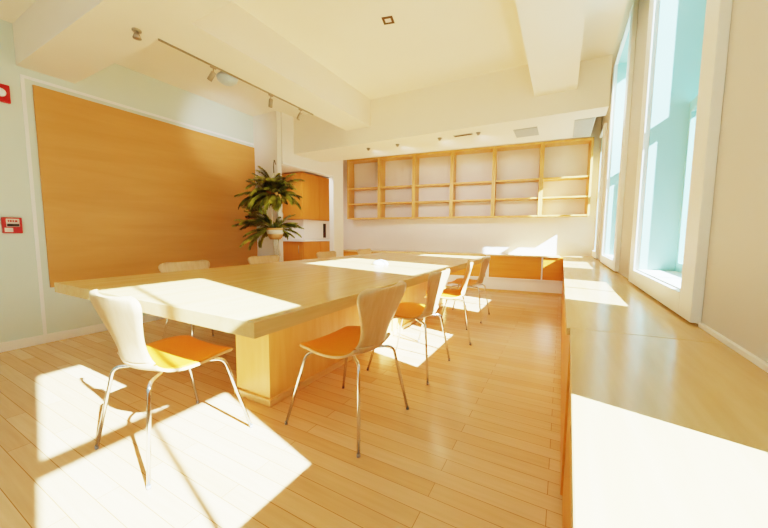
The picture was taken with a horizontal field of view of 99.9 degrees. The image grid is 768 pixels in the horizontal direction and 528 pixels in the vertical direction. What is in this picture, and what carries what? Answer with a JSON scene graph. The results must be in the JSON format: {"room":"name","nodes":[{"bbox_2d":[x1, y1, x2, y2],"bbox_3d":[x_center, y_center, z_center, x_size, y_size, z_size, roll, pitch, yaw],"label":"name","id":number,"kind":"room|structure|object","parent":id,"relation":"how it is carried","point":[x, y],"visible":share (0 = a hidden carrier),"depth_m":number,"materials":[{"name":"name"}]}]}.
{"room":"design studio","nodes":[
{"label":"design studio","id":0,"kind":"room"},
{"bbox_2d":[12,0,234,83],"bbox_3d":[-1.242,-1.834,1.964,4.362,0.347,0.395,3,6,29],"label":"ceiling beam","id":1,"kind":"structure","parent":0,"point":[71,41],"depth_m":2.43,"materials":[{"name":"paint"}]},
{"bbox_2d":[131,27,141,40],"bbox_3d":[-1.795,-1.670,2.345,0.060,0.060,0.060,3,6,29],"label":"detector","id":2,"kind":"object","parent":1,"relation":"attached to","point":[137,32],"visible":1,"depth_m":2.33,"materials":[{"name":"metal"}]},
{"bbox_2d":[0,19,253,342],"bbox_3d":[-3.619,-0.904,2.474,0.200,3.420,6.170,3,6,29],"label":"wall","id":3,"kind":"structure","parent":0,"point":[20,307],"depth_m":3.01,"materials":[{"name":"white paint"}]},
{"bbox_2d":[0,83,10,103],"bbox_3d":[-3.290,-1.469,2.753,0.059,0.150,0.140,3,6,29],"label":"fire alarm strobe","id":4,"kind":"object","parent":3,"relation":"attached to","point":[5,97],"visible":1,"depth_m":2.78,"materials":[{"name":"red plastic"}]},
{"bbox_2d":[1,217,22,232],"bbox_3d":[-3.297,-0.342,2.863,0.054,0.140,0.120,3,6,29],"label":"alarm pull station","id":5,"kind":"object","parent":3,"relation":"attached to","point":[8,224],"visible":1,"depth_m":2.85,"materials":[{"name":"plastic"}]},
{"bbox_2d":[0,314,163,352],"bbox_3d":[-3.538,0.762,2.573,0.014,0.085,6.170,3,6,29],"label":"baseboard","id":6,"kind":"structure","parent":3,"relation":"attached to","point":[51,337],"depth_m":3.16,"materials":[{"name":"white paint"}]},
{"bbox_2d":[20,74,253,334],"bbox_3d":[-2.646,-0.602,4.068,0.008,2.375,2.495,3,6,29],"label":"trim","id":7,"kind":"structure","parent":3,"relation":"attached to","point":[22,82],"depth_m":3.02,"materials":[{"name":"white paint"}]},
{"bbox_2d":[32,85,257,287],"bbox_3d":[-2.622,-0.794,4.078,0.022,1.866,2.420,3,6,29],"label":"wall panel","id":8,"kind":"object","parent":3,"relation":"attached to","point":[124,193],"visible":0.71,"depth_m":3.63,"materials":[{"name":"orange wood"}]},
{"bbox_2d":[0,0,527,116],"bbox_3d":[-2.006,-2.431,3.530,7.260,0.547,9.800,3,6,29],"label":"ceiling","id":9,"kind":"structure","parent":0,"point":[429,43],"depth_m":3.10,"materials":[{"name":"paint"}]},
{"bbox_2d":[381,16,394,24],"bbox_3d":[0.035,-2.066,2.739,0.092,0.006,0.092,2,5,15],"label":"recessed light","id":10,"kind":"object","parent":9,"relation":"in","point":[389,19],"visible":1,"depth_m":2.74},
{"bbox_2d":[161,2,370,130],"bbox_3d":[-0.945,-1.963,3.412,0.407,0.347,2.439,3,6,29],"label":"ceiling beam","id":11,"kind":"structure","parent":0,"point":[229,38],"depth_m":2.96,"materials":[{"name":"paint"}]},
{"bbox_2d":[216,71,237,85],"bbox_3d":[-1.488,-1.768,3.072,0.202,0.112,0.190,3,6,29],"label":"sensor","id":12,"kind":"object","parent":11,"relation":"attached to","point":[225,79],"visible":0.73,"depth_m":3.03,"materials":[{"name":"plastic"}]},
{"bbox_2d":[158,38,312,119],"bbox_3d":[-1.301,-1.704,3.216,0.079,0.140,1.740,3,6,29],"label":"track light","id":13,"kind":"object","parent":11,"relation":"attached to","point":[212,74],"visible":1,"depth_m":2.97,"materials":[{"name":"metal"}]},
{"bbox_2d":[0,288,562,527],"bbox_3d":[-1.849,0.778,3.665,7.724,0.120,9.900,3,6,29],"label":"floor","id":14,"kind":"structure","parent":0,"point":[478,445],"depth_m":1.70,"materials":[{"name":"brown wood"}]},
{"bbox_2d":[89,289,252,490],"bbox_3d":[-1.074,0.505,1.641,0.522,0.800,0.533,3,6,30],"label":"dining chair","id":15,"kind":"object","parent":14,"relation":"on","point":[122,316],"visible":1,"depth_m":1.45,"materials":[{"name":"white plastic"}]},
{"bbox_2d":[158,260,213,338],"bbox_3d":[-1.674,0.380,2.973,0.533,0.800,0.522,3,6,29],"label":"dining chair","id":16,"kind":"object","parent":14,"relation":"on","point":[198,264],"visible":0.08,"depth_m":3.02,"materials":[{"name":"brown wood"}]},
{"bbox_2d":[248,255,279,263],"bbox_3d":[-1.259,0.302,3.859,0.533,0.800,0.522,3,6,29],"label":"dining chair","id":17,"kind":"object","parent":14,"relation":"on","point":[269,258],"visible":0.08,"depth_m":3.95,"materials":[{"name":"brown wood"}]},
{"bbox_2d":[54,252,488,406],"bbox_3d":[-0.264,0.368,3.579,1.903,0.735,4.361,3,6,29],"label":"conference table","id":18,"kind":"object","parent":14,"relation":"on","point":[273,308],"visible":0.7,"depth_m":2.07,"materials":[{"name":"brown wood"}]},
{"bbox_2d":[372,259,387,264],"bbox_3d":[-0.040,-0.022,3.514,0.180,0.057,0.180,3,6,29],"label":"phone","id":19,"kind":"object","parent":18,"relation":"on","point":[379,261],"visible":0.99,"depth_m":3.46,"materials":[{"name":"white plastic"}]},
{"bbox_2d":[283,241,329,260],"bbox_3d":[-1.875,-0.077,7.438,1.020,0.900,1.107,3,6,29],"label":"base cabinet","id":20,"kind":"object","parent":14,"relation":"on","point":[292,251],"visible":0.27,"depth_m":6.91,"materials":[{"name":"wood"}]},
{"bbox_2d":[283,239,329,241],"bbox_3d":[-1.865,-0.546,7.396,1.030,0.038,1.100,3,6,29],"label":"countertop","id":21,"kind":"structure","parent":20,"relation":"on","point":[293,240],"depth_m":7.00,"materials":[{"name":"white paint"}]},
{"bbox_2d":[316,251,335,257],"bbox_3d":[-0.686,0.212,4.898,0.533,0.800,0.522,3,6,29],"label":"dining chair","id":22,"kind":"object","parent":14,"relation":"on","point":[328,253],"visible":0.15,"depth_m":4.99,"materials":[{"name":"brown wood"}]},
{"bbox_2d":[285,281,408,457],"bbox_3d":[-0.193,0.493,1.850,0.533,0.800,0.522,4,6,32],"label":"dining chair","id":23,"kind":"object","parent":14,"relation":"on","point":[377,307],"visible":1,"depth_m":1.70,"materials":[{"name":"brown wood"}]},
{"bbox_2d":[357,248,370,254],"bbox_3d":[-0.161,0.129,5.850,0.533,0.800,0.522,3,6,29],"label":"dining chair","id":24,"kind":"object","parent":14,"relation":"on","point":[359,251],"visible":0.12,"depth_m":5.95,"materials":[{"name":"brown wood"}]},
{"bbox_2d":[367,268,449,384],"bbox_3d":[0.222,0.428,2.595,0.533,0.800,0.522,3,6,29],"label":"dining chair","id":25,"kind":"object","parent":14,"relation":"on","point":[437,281],"visible":0.81,"depth_m":2.44,"materials":[{"name":"brown wood"}]},
{"bbox_2d":[418,260,472,344],"bbox_3d":[0.647,0.359,3.388,0.533,0.800,0.522,1,5,11],"label":"dining chair","id":26,"kind":"object","parent":14,"relation":"on","point":[452,294],"visible":0.8,"depth_m":3.27,"materials":[{"name":"brown wood"}]},
{"bbox_2d":[343,251,562,295],"bbox_3d":[1.124,0.124,6.695,4.520,0.677,0.407,3,6,23],"label":"base cabinet","id":27,"kind":"object","parent":14,"relation":"on","point":[526,275],"visible":0.56,"depth_m":5.94,"materials":[{"name":"orange paint"},{"name":"white paint"}]},
{"bbox_2d":[343,249,560,257],"bbox_3d":[1.100,-0.228,6.671,4.465,0.027,0.418,3,6,23],"label":"countertop","id":28,"kind":"structure","parent":27,"relation":"on","point":[347,250],"depth_m":6.34,"materials":[{"name":"brown wood"}]},
{"bbox_2d":[441,256,489,322],"bbox_3d":[1.086,0.287,4.213,0.533,0.800,0.522,3,6,29],"label":"dining chair","id":29,"kind":"object","parent":14,"relation":"on","point":[485,260],"visible":0.88,"depth_m":4.06,"materials":[{"name":"brown wood"}]},
{"bbox_2d":[560,269,570,527],"bbox_3d":[1.416,0.547,2.073,0.458,0.675,7.700,3,6,29],"label":"base cabinet","id":30,"kind":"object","parent":14,"relation":"on","point":[565,461],"depth_m":1.30,"materials":[{"name":"brown wood"}]},
{"bbox_2d":[563,256,722,343],"bbox_3d":[2.233,0.067,3.530,0.471,0.030,5.460,3,6,29],"label":"countertop","id":31,"kind":"structure","parent":30,"relation":"on","point":[598,297],"depth_m":1.60,"materials":[{"name":"brown wood"}]},
{"bbox_2d":[570,328,767,527],"bbox_3d":[0.230,0.379,-0.066,0.504,0.030,2.888,3,6,29],"label":"countertop","id":32,"kind":"structure","parent":30,"relation":"on","point":[666,432],"depth_m":0.59,"materials":[{"name":"brown wood"}]},
{"bbox_2d":[281,165,305,173],"bbox_3d":[-2.659,-1.917,6.374,3.240,0.055,1.540,3,6,29],"label":"ceiling","id":33,"kind":"structure","parent":0,"point":[285,170],"depth_m":6.57,"materials":[{"name":"paint"}]},
{"bbox_2d":[253,111,342,261],"bbox_3d":[-1.508,-1.187,5.751,0.732,3.420,1.630,3,6,29],"label":"wall opening","id":34,"kind":"structure","parent":0,"point":[273,132],"depth_m":5.01,"materials":[{"name":"white paint"}]},
{"bbox_2d":[232,160,303,255],"bbox_3d":[-1.571,-0.790,4.346,0.982,1.367,0.786,5,7,41],"label":"hanging plant","id":35,"kind":"object","parent":34,"relation":"hanging from","point":[269,191],"visible":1,"depth_m":4.29,"materials":[{"name":"green plant"}]},
{"bbox_2d":[282,162,334,250],"bbox_3d":[-1.241,-0.522,5.536,0.016,2.140,1.250,3,6,29],"label":"trim opening","id":36,"kind":"structure","parent":34,"relation":"attached to","point":[282,162],"depth_m":5.94,"materials":[{"name":"white paint"}]},
{"bbox_2d":[283,220,329,238],"bbox_3d":[-1.867,-0.787,7.461,0.900,0.420,0.950,3,6,29],"label":"wall","id":37,"kind":"structure","parent":0,"point":[313,229],"depth_m":7.04,"materials":[{"name":"white paint"}]},
{"bbox_2d":[282,172,329,220],"bbox_3d":[-1.880,-1.472,7.347,1.018,0.955,1.058,3,6,29],"label":"upper cabinet","id":38,"kind":"object","parent":37,"relation":"attached to","point":[314,190],"visible":0.49,"depth_m":6.89,"materials":[{"name":"orange wood"}]},
{"bbox_2d":[323,224,325,237],"bbox_3d":[-1.372,-0.758,7.410,0.018,0.298,0.076,3,6,29],"label":"wall switch","id":39,"kind":"object","parent":37,"relation":"attached to","point":[324,225],"visible":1,"depth_m":7.41,"materials":[{"name":"plastic"}]},
{"bbox_2d":[303,116,601,256],"bbox_3d":[0.363,-1.305,7.202,8.066,3.420,0.149,3,6,23],"label":"wall","id":40,"kind":"structure","parent":0,"point":[561,236],"depth_m":6.50,"materials":[{"name":"white paint"}]},
{"bbox_2d":[347,157,378,219],"bbox_3d":[-0.416,-1.665,7.249,0.780,1.307,0.290,3,6,23],"label":"wall shelf unit","id":41,"kind":"object","parent":40,"relation":"attached to","point":[362,174],"visible":0.77,"depth_m":7.36,"materials":[{"name":"brown wood"}]},
{"bbox_2d":[379,154,414,218],"bbox_3d":[0.305,-1.633,6.950,0.778,1.307,0.290,3,6,23],"label":"wall shelf unit","id":42,"kind":"object","parent":40,"relation":"attached to","point":[396,173],"visible":0.76,"depth_m":7.05,"materials":[{"name":"brown wood"}]},
{"bbox_2d":[413,150,451,218],"bbox_3d":[1.025,-1.600,6.651,0.780,1.307,0.290,3,6,23],"label":"wall shelf unit","id":43,"kind":"object","parent":40,"relation":"attached to","point":[432,170],"visible":0.8,"depth_m":6.75,"materials":[{"name":"brown wood"}]},
{"bbox_2d":[451,146,494,217],"bbox_3d":[1.749,-1.568,6.350,0.786,1.307,0.290,3,6,23],"label":"wall shelf unit","id":44,"kind":"object","parent":40,"relation":"attached to","point":[472,169],"visible":0.94,"depth_m":6.43,"materials":[{"name":"brown wood"}]},
{"bbox_2d":[492,142,542,217],"bbox_3d":[2.486,-1.534,6.044,0.808,1.307,0.290,3,6,23],"label":"wall shelf unit","id":45,"kind":"object","parent":40,"relation":"attached to","point":[517,167],"visible":1,"depth_m":6.12,"materials":[{"name":"brown wood"}]},
{"bbox_2d":[539,137,593,216],"bbox_3d":[3.215,-1.502,5.741,0.769,1.307,0.290,3,6,23],"label":"wall shelf unit","id":46,"kind":"object","parent":40,"relation":"attached to","point":[566,176],"visible":1,"depth_m":5.80,"materials":[{"name":"brown wood"}]},
{"bbox_2d":[309,117,595,161],"bbox_3d":[0.665,-1.963,4.685,4.020,0.556,0.780,3,6,29],"label":"ceiling","id":47,"kind":"structure","parent":0,"point":[559,130],"depth_m":4.39,"materials":[{"name":"paint"}]},
{"bbox_2d":[453,133,472,136],"bbox_3d":[0.990,-1.613,4.044,0.240,0.011,0.056,3,6,29],"label":"slot vent","id":48,"kind":"object","parent":47,"relation":"attached to","point":[467,133],"visible":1,"depth_m":4.04,"materials":[{"name":"white metal"}]},
{"bbox_2d":[513,127,538,137],"bbox_3d":[1.738,-1.604,3.941,0.260,0.009,0.340,3,6,29],"label":"ceiling vent","id":49,"kind":"object","parent":47,"relation":"in","point":[532,131],"visible":1,"depth_m":3.92,"materials":[{"name":"white metal"}]},
{"bbox_2d":[573,117,594,137],"bbox_3d":[2.327,-1.585,3.778,0.190,0.009,0.720,3,6,29],"label":"ceiling vent","id":50,"kind":"object","parent":47,"relation":"in","point":[582,127],"visible":1,"depth_m":3.73,"materials":[{"name":"white metal"}]},
{"bbox_2d":[293,55,611,157],"bbox_3d":[0.449,-2.151,4.182,4.105,1.027,0.278,3,6,29],"label":"ceiling beam","id":51,"kind":"structure","parent":0,"point":[505,99],"depth_m":3.80,"materials":[{"name":"paint"}]},
{"bbox_2d":[515,0,585,96],"bbox_3d":[1.181,-1.842,2.249,0.390,0.347,2.439,3,6,29],"label":"ceiling beam","id":52,"kind":"structure","parent":0,"point":[552,30],"depth_m":2.43,"materials":[{"name":"paint"}]},
{"bbox_2d":[580,0,627,60],"bbox_3d":[0.499,-2.074,0.284,0.275,0.633,6.492,3,6,29],"label":"ceiling","id":53,"kind":"structure","parent":0,"point":[603,18],"depth_m":2.67,"materials":[{"name":"paint"}]},
{"bbox_2d":[611,0,633,75],"bbox_3d":[1.641,-2.481,1.513,0.509,0.130,9.800,3,6,29],"label":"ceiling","id":54,"kind":"structure","parent":0,"point":[629,4],"depth_m":3.59,"materials":[{"name":"paint"}]},
{"bbox_2d":[593,0,767,362],"bbox_3d":[1.679,-0.785,1.583,0.340,3.420,9.700,3,6,29],"label":"wall","id":55,"kind":"structure","parent":0,"point":[735,301],"depth_m":1.08,"materials":[{"name":"beige paint"}]},
{"bbox_2d":[592,123,606,258],"bbox_3d":[3.634,-1.111,5.130,0.405,2.025,0.736,3,6,29],"label":"window","id":56,"kind":"structure","parent":55,"relation":"in","point":[595,251],"depth_m":4.93,"materials":[{"name":"white paint"}]},
{"bbox_2d":[600,0,638,271],"bbox_3d":[2.791,-1.216,3.577,0.405,2.505,1.390,3,6,29],"label":"window","id":57,"kind":"structure","parent":55,"relation":"in","point":[623,68],"depth_m":4.01,"materials":[{"name":"glass"}]},
{"bbox_2d":[628,0,732,322],"bbox_3d":[1.756,-1.053,1.700,0.405,2.505,1.390,3,6,29],"label":"window","id":58,"kind":"structure","parent":55,"relation":"in","point":[691,42],"depth_m":2.16,"materials":[{"name":"white paint"}]},
{"bbox_2d":[698,323,767,372],"bbox_3d":[0.505,0.358,-0.076,0.014,0.018,3.100,3,6,29],"label":"trim","id":59,"kind":"structure","parent":55,"relation":"attached to","point":[754,359],"depth_m":1.00,"materials":[{"name":"white paint"}]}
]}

